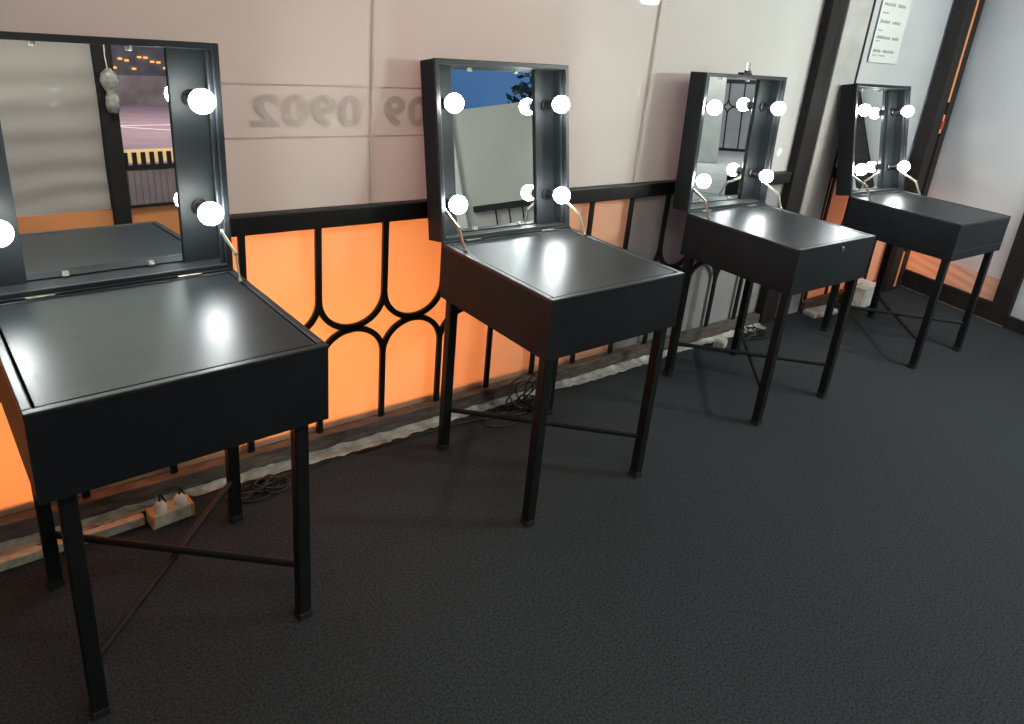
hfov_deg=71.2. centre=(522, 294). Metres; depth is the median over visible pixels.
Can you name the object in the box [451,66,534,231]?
mirror
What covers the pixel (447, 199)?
bulb socket
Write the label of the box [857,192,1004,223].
countertop
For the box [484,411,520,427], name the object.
coiled cable
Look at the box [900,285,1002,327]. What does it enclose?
trim
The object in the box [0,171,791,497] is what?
railing
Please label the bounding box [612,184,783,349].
window
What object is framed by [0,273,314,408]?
countertop
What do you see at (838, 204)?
wall
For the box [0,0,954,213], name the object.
wall
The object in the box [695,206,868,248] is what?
countertop
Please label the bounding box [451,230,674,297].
countertop
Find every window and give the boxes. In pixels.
[0,199,629,516]
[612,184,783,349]
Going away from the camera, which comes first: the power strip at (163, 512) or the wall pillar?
the power strip at (163, 512)
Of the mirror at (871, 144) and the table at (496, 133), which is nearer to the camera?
the table at (496, 133)
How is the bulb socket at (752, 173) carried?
attached to the table at (731, 125)
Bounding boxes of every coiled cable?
[225,460,330,502]
[357,371,537,453]
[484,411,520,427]
[743,324,783,340]
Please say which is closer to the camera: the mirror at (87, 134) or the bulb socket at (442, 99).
the mirror at (87, 134)
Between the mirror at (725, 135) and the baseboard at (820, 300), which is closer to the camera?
the mirror at (725, 135)
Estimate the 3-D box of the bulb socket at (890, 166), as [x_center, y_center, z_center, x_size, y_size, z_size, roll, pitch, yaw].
[2.201,-0.755,4.234,0.046,0.046,0.052,-10,13,-35]
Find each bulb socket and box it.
[181,89,193,106]
[191,199,205,214]
[440,97,445,110]
[445,197,450,208]
[541,99,553,111]
[542,188,554,199]
[748,169,760,178]
[760,102,771,111]
[887,163,897,170]
[891,108,901,115]
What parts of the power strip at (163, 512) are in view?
plug cord, plug cord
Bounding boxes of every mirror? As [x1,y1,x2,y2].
[0,39,182,279]
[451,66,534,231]
[692,77,758,202]
[853,88,887,190]
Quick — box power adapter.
[713,337,727,347]
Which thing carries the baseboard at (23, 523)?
on the floor
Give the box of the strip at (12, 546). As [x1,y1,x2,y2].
[0,323,765,556]
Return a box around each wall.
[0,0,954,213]
[802,172,905,299]
[1003,279,1023,335]
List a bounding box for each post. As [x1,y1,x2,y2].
[755,0,848,323]
[876,0,984,291]
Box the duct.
[0,513,144,571]
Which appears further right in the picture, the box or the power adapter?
the box
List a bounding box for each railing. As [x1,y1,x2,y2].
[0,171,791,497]
[803,161,912,299]
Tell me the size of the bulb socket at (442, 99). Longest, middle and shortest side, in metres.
0.052 x 0.046 x 0.046 m
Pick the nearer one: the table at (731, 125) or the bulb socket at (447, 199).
the bulb socket at (447, 199)
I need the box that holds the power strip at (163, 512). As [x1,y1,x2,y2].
[146,485,194,529]
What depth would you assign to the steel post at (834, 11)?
3.81 m
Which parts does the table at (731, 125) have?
leg, panel, light bulb, light bulb, hinge rail, lid, leg, panel, light bulb, leg, light bulb, leg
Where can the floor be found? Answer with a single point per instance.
(854, 554)
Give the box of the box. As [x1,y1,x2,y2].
[851,278,875,306]
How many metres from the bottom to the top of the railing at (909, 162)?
0.834 m
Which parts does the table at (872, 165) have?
leg, light bulb, light bulb, lid, hinge rail, leg, panel, light bulb, light bulb, leg, leg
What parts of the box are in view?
box lid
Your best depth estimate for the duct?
2.06 m
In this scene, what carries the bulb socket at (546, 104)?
attached to the table at (496, 133)
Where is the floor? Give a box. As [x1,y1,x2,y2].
[0,287,1023,723]
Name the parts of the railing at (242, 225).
rail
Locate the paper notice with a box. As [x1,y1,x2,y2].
[868,0,911,63]
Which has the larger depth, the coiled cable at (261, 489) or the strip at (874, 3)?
the strip at (874, 3)
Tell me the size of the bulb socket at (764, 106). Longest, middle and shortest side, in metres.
0.052 x 0.046 x 0.046 m
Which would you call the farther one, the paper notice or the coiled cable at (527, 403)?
the paper notice
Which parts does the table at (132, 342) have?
light bulb, panel, leg, leg, lid, hinge rail, panel, light bulb, light bulb, leg, leg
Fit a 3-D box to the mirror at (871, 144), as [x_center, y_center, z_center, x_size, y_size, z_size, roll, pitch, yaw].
[1.985,-0.884,4.100,0.364,0.563,0.004,-10,13,-35]
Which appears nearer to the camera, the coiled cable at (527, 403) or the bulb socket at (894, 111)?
the coiled cable at (527, 403)
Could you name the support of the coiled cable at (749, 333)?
on the floor
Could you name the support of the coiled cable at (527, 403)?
on the floor
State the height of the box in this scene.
0.154 m
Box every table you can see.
[0,31,328,720]
[420,58,684,527]
[663,63,875,425]
[820,83,1010,368]
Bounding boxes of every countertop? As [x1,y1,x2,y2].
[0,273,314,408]
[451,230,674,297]
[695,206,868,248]
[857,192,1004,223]
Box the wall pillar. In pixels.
[775,0,873,316]
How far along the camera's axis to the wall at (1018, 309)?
4.48 m
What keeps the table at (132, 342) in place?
on the floor
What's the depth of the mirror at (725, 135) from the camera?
3.32 m
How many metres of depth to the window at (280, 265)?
2.60 m
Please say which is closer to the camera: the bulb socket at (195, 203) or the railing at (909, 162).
the bulb socket at (195, 203)
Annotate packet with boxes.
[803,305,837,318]
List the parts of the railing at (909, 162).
rail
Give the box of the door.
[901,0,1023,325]
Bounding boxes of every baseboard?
[0,312,759,542]
[800,280,876,310]
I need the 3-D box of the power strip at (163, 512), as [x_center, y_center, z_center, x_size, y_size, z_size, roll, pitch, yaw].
[-1.075,0.641,2.204,0.154,0.093,0.081,-15,29,-43]
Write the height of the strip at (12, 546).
0.022 m
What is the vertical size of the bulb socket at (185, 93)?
0.046 m
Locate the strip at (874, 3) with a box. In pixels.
[797,0,875,311]
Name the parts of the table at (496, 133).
leg, panel, light bulb, light bulb, lid, hinge rail, leg, panel, leg, light bulb, light bulb, leg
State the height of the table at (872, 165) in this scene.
1.389 m
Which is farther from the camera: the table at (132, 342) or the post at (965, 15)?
the post at (965, 15)
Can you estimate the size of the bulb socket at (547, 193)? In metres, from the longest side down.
0.052 x 0.046 x 0.046 m
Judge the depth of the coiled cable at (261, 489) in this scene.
2.35 m

